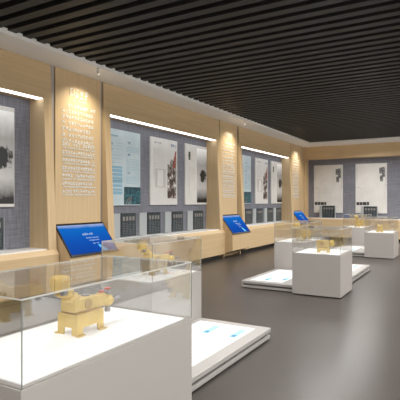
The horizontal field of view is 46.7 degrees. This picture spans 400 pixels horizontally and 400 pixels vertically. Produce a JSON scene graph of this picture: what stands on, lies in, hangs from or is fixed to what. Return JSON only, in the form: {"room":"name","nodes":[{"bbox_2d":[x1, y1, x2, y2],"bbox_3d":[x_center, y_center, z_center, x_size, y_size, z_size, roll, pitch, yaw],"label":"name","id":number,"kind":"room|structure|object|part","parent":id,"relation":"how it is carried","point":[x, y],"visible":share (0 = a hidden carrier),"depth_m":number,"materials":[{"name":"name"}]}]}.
{"room":"museum","nodes":[
{"label":"museum","id":0,"kind":"room"},
{"bbox_2d":[0,0,399,141],"bbox_3d":[3.973,-2.614,6.372,13.800,0.545,25.300,0,0,30],"label":"ceiling","id":1,"kind":"structure","parent":0,"point":[307,70],"depth_m":7.20,"materials":[{"name":"black metal"}]},
{"bbox_2d":[0,27,316,146],"bbox_3d":[-1.571,-2.322,9.268,1.000,0.085,24.460,0,0,30],"label":"trim","id":2,"kind":"structure","parent":1,"relation":"attached to","point":[17,43],"depth_m":8.76,"materials":[{"name":"white paint"}]},
{"bbox_2d":[310,137,399,146],"bbox_3d":[10.106,-2.325,15.970,12.500,0.120,1.160,0,0,30],"label":"trim","id":3,"kind":"structure","parent":1,"relation":"attached to","point":[386,139],"depth_m":18.13,"materials":[{"name":"white paint"}]},
{"bbox_2d":[0,237,399,399],"bbox_3d":[3.973,1.664,6.362,13.500,0.100,25.000,0,0,30],"label":"floor","id":4,"kind":"structure","parent":0,"point":[347,347],"depth_m":5.86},
{"bbox_2d":[0,49,58,307],"bbox_3d":[-3.917,-0.338,5.561,0.550,3.900,5.300,0,0,30],"label":"display alcove","id":5,"kind":"object","parent":4,"relation":"on","point":[25,82],"visible":0.92,"depth_m":7.63,"materials":[{"name":"brown wood"}]},
{"bbox_2d":[0,217,6,250],"bbox_3d":[-3.296,0.538,6.990,0.110,0.525,0.800,0,0,30],"label":"stand","id":6,"kind":"object","parent":5,"relation":"on","point":[2,218],"visible":1,"depth_m":7.28,"materials":[{"name":"grey"}]},
{"bbox_3d":[-3.230,0.533,7.090,0.025,0.515,0.500,0,0,30],"label":"dark plate","id":7,"kind":"part","parent":6,"relation":"part of","materials":[{"name":"black"}]},
{"bbox_2d":[0,105,13,206],"bbox_3d":[-3.315,-0.690,7.027,0.044,1.600,1.150,0,0,30],"label":"poster board","id":8,"kind":"object","parent":5,"relation":"attached to","point":[6,113],"visible":1,"depth_m":7.38,"materials":[{"name":"grey paper"}]},
{"bbox_3d":[-4.005,-0.445,5.918,0.040,2.485,4.430,0,0,30],"label":"fabric panel","id":9,"kind":"part","parent":5,"relation":"part of","materials":[{"name":"grey fabric"}]},
{"bbox_3d":[-3.823,0.808,5.810,0.460,0.020,4.430,0,0,30],"label":"sill","id":10,"kind":"part","parent":5,"relation":"part of","materials":[{"name":"white wood"}]},
{"bbox_2d":[48,66,101,294],"bbox_3d":[-2.344,-0.332,8.474,0.374,3.900,1.270,0,0,30],"label":"text panel","id":11,"kind":"object","parent":4,"relation":"on","point":[76,98],"visible":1,"depth_m":8.34,"materials":[{"name":"brown wood"}]},
{"bbox_2d":[56,222,118,287],"bbox_3d":[-2.004,1.015,8.249,0.464,1.206,1.215,0,0,30],"label":"kiosk","id":12,"kind":"object","parent":4,"relation":"on","point":[75,241],"visible":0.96,"depth_m":8.04,"materials":[{"name":"brown wood"}]},
{"bbox_2d":[0,255,191,399],"bbox_3d":[-0.816,1.037,3.055,0.845,1.140,1.555,0,0,30],"label":"display case","id":13,"kind":"object","parent":4,"relation":"on","point":[139,355],"visible":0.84,"depth_m":2.89,"materials":[{"name":"grey paint"}]},
{"bbox_2d":[49,275,120,337],"bbox_3d":[-0.772,0.692,3.227,0.224,0.398,0.665,0,0,30],"label":"sculpture","id":14,"kind":"object","parent":13,"relation":"on","point":[77,312],"visible":0.98,"depth_m":3.07,"materials":[{"name":"gold metal"}]},
{"bbox_3d":[-0.928,0.828,3.107,0.074,0.126,0.062,0,0,30],"label":"leg","id":15,"kind":"part","parent":14,"relation":"part of","materials":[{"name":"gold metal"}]},
{"bbox_3d":[-0.798,0.828,3.032,0.074,0.126,0.062,0,0,30],"label":"leg","id":16,"kind":"part","parent":14,"relation":"part of","materials":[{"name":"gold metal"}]},
{"bbox_3d":[-0.694,0.828,3.212,0.074,0.126,0.062,0,0,30],"label":"leg","id":17,"kind":"part","parent":14,"relation":"part of","materials":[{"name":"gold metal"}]},
{"bbox_2d":[94,292,113,306],"bbox_3d":[-0.707,0.719,3.338,0.088,0.111,0.198,0,0,30],"label":"outlet","id":18,"kind":"object","parent":14,"relation":"attached to","point":[103,298],"depth_m":3.32,"materials":[{"name":"gold metal"}]},
{"bbox_2d":[101,235,200,320],"bbox_3d":[-0.558,1.042,5.601,0.720,1.140,1.060,0,0,30],"label":"display case","id":19,"kind":"object","parent":4,"relation":"on","point":[169,294],"visible":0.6,"depth_m":5.27,"materials":[{"name":"grey paint"}]},
{"bbox_3d":[-0.558,0.687,5.602,0.718,0.430,1.058,0,0,30],"label":"glass","id":20,"kind":"part","parent":19,"relation":"part of","materials":[{"name":"clear glass"}]},
{"bbox_2d":[137,242,179,275],"bbox_3d":[-0.498,0.697,5.688,0.224,0.398,0.665,0,0,44],"label":"sculpture","id":21,"kind":"object","parent":19,"relation":"on","point":[147,264],"visible":0.9,"depth_m":5.56,"materials":[{"name":"gold metal"}]},
{"bbox_3d":[-0.571,0.833,5.506,0.074,0.126,0.062,0,0,44],"label":"leg","id":22,"kind":"part","parent":21,"relation":"part of","materials":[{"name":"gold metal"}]},
{"bbox_3d":[-0.426,0.833,5.654,0.074,0.126,0.062,0,0,44],"label":"leg","id":23,"kind":"part","parent":21,"relation":"part of","materials":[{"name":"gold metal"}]},
{"bbox_2d":[163,254,174,261],"bbox_3d":[-0.407,0.724,5.778,0.115,0.111,0.201,0,0,30],"label":"outlet","id":24,"kind":"object","parent":21,"relation":"attached to","point":[165,256],"depth_m":5.76,"materials":[{"name":"gold metal"}]},
{"bbox_2d":[102,82,224,274],"bbox_3d":[-0.736,-0.326,11.056,0.550,3.900,4.800,0,0,30],"label":"display alcove","id":25,"kind":"object","parent":4,"relation":"on","point":[122,109],"visible":0.62,"depth_m":10.73,"materials":[{"name":"brown wood"}]},
{"bbox_2d":[111,128,139,205],"bbox_3d":[-1.644,-0.683,9.913,0.044,1.600,1.150,0,0,30],"label":"poster board","id":26,"kind":"object","parent":25,"relation":"attached to","point":[125,145],"visible":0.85,"depth_m":9.95,"materials":[{"name":"blue"}]},
{"bbox_2d":[112,166,121,193],"bbox_3d":[-1.748,-0.413,9.695,0.002,0.591,0.370,0,0,30],"label":"print","id":27,"kind":"object","parent":26,"relation":"attached to","point":[116,170],"depth_m":9.72,"materials":[{"name":"blue paper"}]},
{"bbox_2d":[112,142,138,184],"bbox_3d":[-1.605,-0.762,9.943,0.002,0.878,0.960,0,0,30],"label":"print","id":28,"kind":"object","parent":26,"relation":"attached to","point":[125,155],"depth_m":9.95,"materials":[{"name":"blue paper"}]},
{"bbox_2d":[124,187,139,204],"bbox_3d":[-1.482,-0.093,10.153,0.003,0.380,0.570,0,0,30],"label":"photo","id":29,"kind":"object","parent":26,"relation":"attached to","point":[131,194],"depth_m":10.14,"materials":[{"name":"teal paper"}]},
{"bbox_2d":[114,213,137,238],"bbox_3d":[-1.613,0.544,9.898,0.110,0.525,0.800,0,0,30],"label":"stand","id":30,"kind":"object","parent":25,"relation":"on","point":[124,223],"visible":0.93,"depth_m":9.87,"materials":[{"name":"grey"}]},
{"bbox_3d":[-1.639,0.546,9.913,0.050,0.520,0.800,0,0,30],"label":"backing plate","id":31,"kind":"part","parent":30,"relation":"part of","materials":[{"name":"grey"}]},
{"bbox_3d":[-1.546,0.539,9.998,0.025,0.515,0.500,0,0,30],"label":"dark plate","id":32,"kind":"part","parent":30,"relation":"part of","materials":[{"name":"black"}]},
{"bbox_2d":[123,223,134,233],"bbox_3d":[-1.534,0.610,9.993,0.001,0.234,0.404,0,0,30],"label":"print","id":33,"kind":"object","parent":30,"relation":"attached to","point":[128,228],"depth_m":9.99,"materials":[{"name":"grey paper"}]},
{"bbox_2d":[138,212,161,235],"bbox_3d":[-1.142,0.546,10.712,0.110,0.525,0.800,0,0,30],"label":"stand","id":34,"kind":"object","parent":25,"relation":"on","point":[149,222],"visible":0.98,"depth_m":10.61,"materials":[{"name":"grey"}]},
{"bbox_3d":[-1.168,0.548,10.727,0.050,0.520,0.800,0,0,30],"label":"backing plate","id":35,"kind":"part","parent":34,"relation":"part of","materials":[{"name":"grey plastic"}]},
{"bbox_3d":[-1.076,0.541,10.812,0.025,0.515,0.500,0,0,30],"label":"dark plate","id":36,"kind":"part","parent":34,"relation":"part of","materials":[{"name":"black"}]},
{"bbox_2d":[149,221,158,231],"bbox_3d":[-1.063,0.611,10.807,0.001,0.234,0.404,0,0,30],"label":"print","id":37,"kind":"object","parent":34,"relation":"attached to","point":[153,225],"depth_m":10.79,"materials":[{"name":"grey paper"}]},
{"bbox_3d":[-0.959,-0.433,11.180,0.040,2.485,4.450,0,0,30],"label":"fabric panel","id":38,"kind":"part","parent":25,"relation":"part of","materials":[{"name":"grey fabric"}]},
{"bbox_2d":[149,136,176,204],"bbox_3d":[-0.877,-0.681,11.237,0.046,1.600,1.150,0,0,30],"label":"poster board","id":39,"kind":"object","parent":25,"relation":"attached to","point":[162,152],"visible":1,"depth_m":11.16,"materials":[{"name":"grey paper"}]},
{"bbox_2d":[154,148,165,175],"bbox_3d":[-0.959,-0.861,11.059,0.002,0.760,0.480,0,0,30],"label":"poster","id":40,"kind":"object","parent":39,"relation":"attached to","point":[159,153],"depth_m":11.06,"materials":[{"name":"grey paper"}]},
{"bbox_2d":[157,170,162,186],"bbox_3d":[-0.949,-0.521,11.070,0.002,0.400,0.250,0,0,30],"label":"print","id":41,"kind":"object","parent":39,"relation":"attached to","point":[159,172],"depth_m":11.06},
{"bbox_2d":[155,169,165,187],"bbox_3d":[-0.944,-0.521,11.085,0.002,0.440,0.420,0,0,30],"label":"print","id":42,"kind":"object","parent":39,"relation":"attached to","point":[160,174],"depth_m":11.08,"materials":[{"name":"grey paper"}]},
{"bbox_2d":[167,151,175,197],"bbox_3d":[-0.697,-0.640,11.508,0.001,1.200,0.400,0,0,30],"label":"photo","id":43,"kind":"object","parent":39,"relation":"attached to","point":[171,155],"depth_m":11.49,"materials":[{"name":"multicoloured"}]},
{"bbox_3d":[-0.777,0.819,11.072,0.460,0.020,4.450,0,0,30],"label":"sill","id":44,"kind":"part","parent":25,"relation":"part of","materials":[{"name":"white wood"}]},
{"bbox_2d":[164,211,184,232],"bbox_3d":[-0.636,0.548,11.586,0.110,0.525,0.800,0,0,30],"label":"stand","id":45,"kind":"object","parent":25,"relation":"on","point":[173,221],"visible":1,"depth_m":11.51,"materials":[{"name":"grey"}]},
{"bbox_3d":[-0.662,0.550,11.601,0.050,0.520,0.800,0,0,30],"label":"backing plate","id":46,"kind":"part","parent":45,"relation":"part of","materials":[{"name":"grey"}]},
{"bbox_3d":[-0.570,0.543,11.686,0.025,0.515,0.500,0,0,30],"label":"dark plate","id":47,"kind":"part","parent":45,"relation":"part of","materials":[{"name":"black"}]},
{"bbox_2d":[186,210,203,230],"bbox_3d":[-0.116,0.549,12.486,0.110,0.525,0.800,0,0,30],"label":"stand","id":48,"kind":"object","parent":25,"relation":"on","point":[194,219],"visible":0.99,"depth_m":12.39,"materials":[{"name":"grey"}]},
{"bbox_3d":[-0.141,0.552,12.501,0.050,0.520,0.800,0,0,30],"label":"backing plate","id":49,"kind":"part","parent":48,"relation":"part of","materials":[{"name":"grey"}]},
{"bbox_3d":[-0.049,0.545,12.586,0.025,0.515,0.500,0,0,30],"label":"dark plate","id":50,"kind":"part","parent":48,"relation":"part of","materials":[{"name":"black"}]},
{"bbox_2d":[184,143,206,204],"bbox_3d":[-0.111,-0.678,12.562,0.044,1.600,1.150,0,0,30],"label":"poster board","id":51,"kind":"object","parent":25,"relation":"attached to","point":[195,157],"visible":1,"depth_m":12.51,"materials":[{"name":"grey"}]},
{"bbox_2d":[197,148,206,202],"bbox_3d":[0.053,-0.667,12.806,0.003,1.480,0.538,0,0,30],"label":"print","id":52,"kind":"object","parent":51,"relation":"attached to","point":[201,152],"depth_m":12.81},
{"bbox_2d":[219,120,236,256],"bbox_3d":[0.694,-0.320,13.724,0.374,3.900,1.270,0,0,30],"label":"text panel","id":53,"kind":"object","parent":4,"relation":"on","point":[227,131],"visible":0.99,"depth_m":13.63,"materials":[{"name":"brown wood"}]},
{"bbox_2d":[192,318,270,391],"bbox_3d":[-0.755,1.541,4.281,1.640,0.136,3.460,0,0,30],"label":"display platform","id":54,"kind":"object","parent":4,"relation":"on","point":[216,344],"visible":0.28,"depth_m":4.80,"materials":[{"name":"grey paint"}]},
{"bbox_2d":[202,326,219,332],"bbox_3d":[0.127,1.477,5.284,0.085,0.001,0.320,0,0,30],"label":"print","id":55,"kind":"object","parent":54,"relation":"on","point":[211,329],"depth_m":5.28,"materials":[{"name":"blue"}]},
{"bbox_3d":[-0.135,1.478,4.714,0.720,0.004,1.810,0,0,30],"label":"printed light panel","id":56,"kind":"part","parent":54,"relation":"part of","materials":[{"name":"white plastic"}]},
{"bbox_2d":[228,330,246,337],"bbox_3d":[0.414,1.476,5.118,0.085,0.001,0.320,0,0,30],"label":"print","id":57,"kind":"object","parent":54,"relation":"on","point":[237,333],"depth_m":5.12,"materials":[{"name":"blue"}]},
{"bbox_2d":[221,214,250,257],"bbox_3d":[1.034,1.026,13.498,0.464,1.206,1.215,0,0,30],"label":"kiosk","id":58,"kind":"object","parent":4,"relation":"on","point":[237,234],"visible":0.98,"depth_m":13.25,"materials":[{"name":"brown wood"}]},
{"bbox_2d":[237,126,294,252],"bbox_3d":[2.319,-0.315,16.336,0.550,3.900,4.800,0,0,30],"label":"display alcove","id":59,"kind":"object","parent":4,"relation":"on","point":[253,144],"visible":0.51,"depth_m":16.13,"materials":[{"name":"brown wood"}]},
{"bbox_2d":[242,155,250,203],"bbox_3d":[1.427,-0.672,15.219,0.044,1.600,1.150,0,0,30],"label":"poster board","id":60,"kind":"object","parent":59,"relation":"attached to","point":[246,160],"visible":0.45,"depth_m":15.45,"materials":[{"name":"blue"}]},
{"bbox_2d":[244,192,250,202],"bbox_3d":[1.588,-0.082,15.459,0.003,0.380,0.570,0,0,30],"label":"photo","id":61,"kind":"object","parent":60,"relation":"attached to","point":[247,195],"depth_m":15.45,"materials":[{"name":"teal paper"}]},
{"bbox_2d":[244,209,251,224],"bbox_3d":[1.558,0.556,15.377,0.110,0.525,0.800,0,0,30],"label":"stand","id":62,"kind":"object","parent":59,"relation":"on","point":[248,212],"visible":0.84,"depth_m":15.44,"materials":[{"name":"grey"}]},
{"bbox_2d":[252,208,263,223],"bbox_3d":[2.028,0.557,16.191,0.110,0.525,0.800,0,0,30],"label":"stand","id":63,"kind":"object","parent":59,"relation":"on","point":[257,214],"visible":0.99,"depth_m":16.10,"materials":[{"name":"grey"}]},
{"bbox_3d":[2.002,0.560,16.206,0.050,0.520,0.800,0,0,30],"label":"backing plate","id":64,"kind":"part","parent":63,"relation":"part of","materials":[{"name":"grey"}]},
{"bbox_3d":[2.095,0.553,16.291,0.025,0.515,0.500,0,0,30],"label":"dark plate","id":65,"kind":"part","parent":63,"relation":"part of","materials":[{"name":"black"}]},
{"bbox_2d":[254,158,267,203],"bbox_3d":[2.194,-0.669,16.542,0.046,1.600,1.150,0,0,30],"label":"poster board","id":66,"kind":"object","parent":59,"relation":"attached to","point":[260,165],"visible":1,"depth_m":16.43,"materials":[{"name":"grey"}]},
{"bbox_2d":[263,170,266,198],"bbox_3d":[2.374,-0.629,16.814,0.001,1.200,0.400,0,0,30],"label":"photo","id":67,"kind":"object","parent":66,"relation":"attached to","point":[264,171],"depth_m":16.79,"materials":[{"name":"multicoloured paper"}]},
{"bbox_3d":[2.091,-0.422,16.451,0.040,2.485,4.430,0,0,30],"label":"fabric panel","id":68,"kind":"part","parent":59,"relation":"part of","materials":[{"name":"grey fabric"}]},
{"bbox_2d":[263,208,273,222],"bbox_3d":[2.534,0.559,17.065,0.110,0.525,0.800,0,0,30],"label":"stand","id":69,"kind":"object","parent":59,"relation":"on","point":[267,212],"visible":0.98,"depth_m":16.95,"materials":[{"name":"grey"}]},
{"bbox_3d":[2.508,0.562,17.080,0.050,0.520,0.800,0,0,30],"label":"backing plate","id":70,"kind":"part","parent":69,"relation":"part of","materials":[{"name":"grey"}]},
{"bbox_3d":[2.601,0.555,17.165,0.025,0.515,0.500,0,0,30],"label":"dark plate","id":71,"kind":"part","parent":69,"relation":"part of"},
{"bbox_3d":[2.273,0.830,16.343,0.460,0.020,4.430,0,0,30],"label":"sill","id":72,"kind":"part","parent":59,"relation":"part of","materials":[{"name":"white"}]},
{"bbox_2d":[270,161,281,203],"bbox_3d":[2.944,-0.666,17.841,0.044,1.600,1.150,0,0,30],"label":"poster board","id":73,"kind":"object","parent":59,"relation":"attached to","point":[275,167],"visible":1,"depth_m":17.71,"materials":[{"name":"white paper"}]},
{"bbox_2d":[277,164,281,201],"bbox_3d":[3.108,-0.656,18.086,0.003,1.480,0.538,0,0,30],"label":"print","id":74,"kind":"object","parent":73,"relation":"attached to","point":[279,166],"depth_m":18.07},
{"bbox_2d":[273,208,282,221],"bbox_3d":[2.990,0.561,17.852,0.110,0.525,0.800,0,0,30],"label":"stand","id":75,"kind":"object","parent":59,"relation":"on","point":[276,211],"visible":0.95,"depth_m":17.74,"materials":[{"name":"grey"}]},
{"bbox_3d":[2.964,0.564,17.867,0.050,0.520,0.800,0,0,30],"label":"backing plate","id":76,"kind":"part","parent":75,"relation":"part of","materials":[{"name":"grey"}]},
{"bbox_3d":[3.057,0.556,17.952,0.025,0.515,0.500,0,0,30],"label":"dark plate","id":77,"kind":"part","parent":75,"relation":"part of","materials":[{"name":"black"}]},
{"bbox_2d":[290,143,299,210],"bbox_3d":[3.757,-0.309,19.016,0.374,3.900,1.270,0,0,30],"label":"text panel","id":78,"kind":"object","parent":4,"relation":"on","point":[295,149],"visible":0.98,"depth_m":18.93,"materials":[{"name":"brown wood"}]},
{"bbox_2d":[274,220,320,269],"bbox_3d":[2.227,1.053,10.424,0.750,1.140,1.120,0,0,30],"label":"display case","id":79,"kind":"object","parent":4,"relation":"on","point":[282,249],"visible":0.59,"depth_m":10.03,"materials":[{"name":"grey paint"}]},
{"bbox_3d":[2.227,0.698,10.425,0.748,0.430,1.118,0,0,30],"label":"glass","id":80,"kind":"part","parent":79,"relation":"part of","materials":[{"name":"clear glass"}]},
{"bbox_2d":[294,223,316,240],"bbox_3d":[2.381,0.708,10.427,0.665,0.398,0.224,0,0,-31],"label":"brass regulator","id":81,"kind":"object","parent":79,"relation":"on","point":[302,234],"visible":0.91,"depth_m":10.31,"materials":[{"name":"gold metal"}]},
{"bbox_2d":[300,146,303,212],"bbox_3d":[4.167,-0.307,19.778,0.400,3.900,0.510,0,0,30],"label":"trim","id":82,"kind":"structure","parent":4,"relation":"on","point":[301,148],"depth_m":19.72,"materials":[{"name":"brown wood"}]},
{"bbox_2d":[294,210,310,237],"bbox_3d":[4.097,1.037,18.791,0.464,1.206,1.215,0,0,30],"label":"kiosk","id":83,"kind":"object","parent":4,"relation":"on","point":[298,215],"visible":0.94,"depth_m":18.61,"materials":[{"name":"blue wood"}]},
{"bbox_2d":[241,264,369,291],"bbox_3d":[2.331,1.553,9.595,1.680,0.136,3.350,0,0,30],"label":"display platform","id":84,"kind":"object","parent":4,"relation":"on","point":[276,279],"visible":0.31,"depth_m":8.75,"materials":[{"name":"grey paint"}]},
{"bbox_3d":[1.586,1.488,9.125,0.620,0.004,1.510,0,0,30],"label":"printed light panel","id":85,"kind":"part","parent":84,"relation":"part of","materials":[{"name":"white plastic"}]},
{"bbox_3d":[2.924,1.490,9.980,0.760,0.004,1.810,0,0,30],"label":"printed light panel","id":86,"kind":"part","parent":84,"relation":"part of","materials":[{"name":"white plastic"}]},
{"bbox_2d":[292,225,351,297],"bbox_3d":[2.160,1.048,8.141,0.820,1.140,0.880,0,0,30],"label":"display case","id":87,"kind":"object","parent":4,"relation":"on","point":[314,273],"visible":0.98,"depth_m":7.79,"materials":[{"name":"grey paint"}]},
{"bbox_3d":[2.160,0.693,8.142,0.818,0.430,0.878,0,0,30],"label":"glass","id":88,"kind":"part","parent":87,"relation":"part of","materials":[{"name":"clear glass"}]},
{"bbox_2d":[316,238,336,252],"bbox_3d":[2.192,0.784,8.020,0.340,0.234,0.194,0,0,17],"label":"meter","id":89,"kind":"object","parent":87,"relation":"on","point":[322,245],"visible":1,"depth_m":7.97,"materials":[{"name":"gold metal"}]},
{"bbox_2d":[329,240,333,246],"bbox_3d":[2.279,0.746,7.993,0.082,0.120,0.120,0,0,17],"label":"outlet","id":90,"kind":"object","parent":89,"relation":"attached to","point":[331,242],"depth_m":7.95,"materials":[{"name":"gold metal"}]},
{"bbox_2d":[304,142,399,241],"bbox_3d":[10.202,-0.314,16.730,13.090,3.900,0.620,0,0,30],"label":"display alcove","id":91,"kind":"object","parent":4,"relation":"on","point":[348,156],"visible":0.59,"depth_m":19.16,"materials":[{"name":"brown wood"}]},
{"bbox_2d":[319,206,335,217],"bbox_3d":[5.376,0.500,19.539,0.670,0.525,0.110,0,0,30],"label":"stand","id":92,"kind":"object","parent":91,"relation":"on","point":[325,211],"visible":1,"depth_m":19.51,"materials":[{"name":"grey"}]},
{"bbox_2d":[314,165,342,212],"bbox_3d":[5.471,-0.472,19.756,1.220,2.030,0.042,0,0,30],"label":"poster board","id":93,"kind":"object","parent":91,"relation":"attached to","point":[328,179],"visible":1,"depth_m":19.73,"materials":[{"name":"grey paper"}]},
{"bbox_2d":[336,168,340,181],"bbox_3d":[5.831,-1.038,19.526,0.220,0.580,0.002,0,0,30],"label":"print","id":94,"kind":"object","parent":93,"relation":"attached to","point":[338,170],"depth_m":19.52},
{"bbox_3d":[10.296,-0.491,17.012,12.820,2.495,0.040,0,0,30],"label":"fabric panel","id":95,"kind":"part","parent":91,"relation":"part of","materials":[{"name":"grey fabric"}]},
{"bbox_3d":[10.205,0.766,16.853,12.820,0.020,0.400,0,0,30],"label":"sill","id":96,"kind":"part","parent":91,"relation":"part of","materials":[{"name":"white"}]},
{"bbox_2d":[360,206,377,218],"bbox_3d":[6.830,0.508,18.698,0.650,0.505,0.110,0,0,30],"label":"stand","id":97,"kind":"object","parent":91,"relation":"on","point":[366,211],"visible":0.95,"depth_m":18.67,"materials":[{"name":"grey"}]},
{"bbox_3d":[6.865,0.503,18.669,0.500,0.495,0.025,0,0,30],"label":"dark plate","id":98,"kind":"part","parent":97,"relation":"part of","materials":[{"name":"black"}]},
{"bbox_2d":[356,163,386,212],"bbox_3d":[6.977,-0.474,18.885,1.220,2.030,0.042,0,0,30],"label":"poster board","id":99,"kind":"object","parent":91,"relation":"attached to","point":[371,179],"visible":1,"depth_m":18.86,"materials":[{"name":"grey paper"}]},
{"bbox_2d":[379,167,384,180],"bbox_3d":[7.337,-1.040,18.655,0.220,0.580,0.002,0,0,30],"label":"print","id":100,"kind":"object","parent":99,"relation":"attached to","point":[381,169],"depth_m":18.66},
{"bbox_2d":[343,214,370,244],"bbox_3d":[5.394,1.064,15.865,0.760,1.140,0.930,0,0,30],"label":"display case","id":101,"kind":"object","parent":4,"relation":"on","point":[353,235],"visible":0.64,"depth_m":15.49,"materials":[{"name":"grey paint"}]},
{"bbox_2d":[354,215,363,226],"bbox_3d":[5.485,0.719,15.858,0.665,0.398,0.224,0,0,-43],"label":"brass regulator","id":102,"kind":"object","parent":101,"relation":"on","point":[358,223],"visible":0.98,"depth_m":15.71,"materials":[{"name":"gold metal"}]},
{"bbox_2d":[333,245,399,256],"bbox_3d":[5.258,1.564,14.701,1.630,0.136,3.120,0,0,30],"label":"display platform","id":103,"kind":"object","parent":4,"relation":"on","point":[357,250],"visible":0.32,"depth_m":14.04,"materials":[{"name":"grey paint"}]},
{"bbox_3d":[4.580,1.499,14.325,0.595,0.004,1.510,0,0,30],"label":"printed light panel","id":104,"kind":"part","parent":103,"relation":"part of","materials":[{"name":"white plastic"}]},
{"bbox_2d":[364,216,398,258],"bbox_3d":[5.229,1.059,13.326,0.780,1.140,0.990,0,0,30],"label":"display case","id":105,"kind":"object","parent":4,"relation":"on","point":[385,244],"visible":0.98,"depth_m":12.94,"materials":[{"name":"grey paint"}]},
{"bbox_2d":[375,224,382,231],"bbox_3d":[5.154,0.796,13.304,0.194,0.234,0.340,0,0,13],"label":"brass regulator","id":106,"kind":"object","parent":105,"relation":"on","point":[379,226],"visible":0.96,"depth_m":13.15,"materials":[{"name":"gold metal"}]},
{"bbox_3d":[5.229,0.704,13.327,0.778,0.430,0.988,0,0,30],"label":"glass","id":107,"kind":"part","parent":105,"relation":"part of","materials":[{"name":"clear glass"}]}
]}

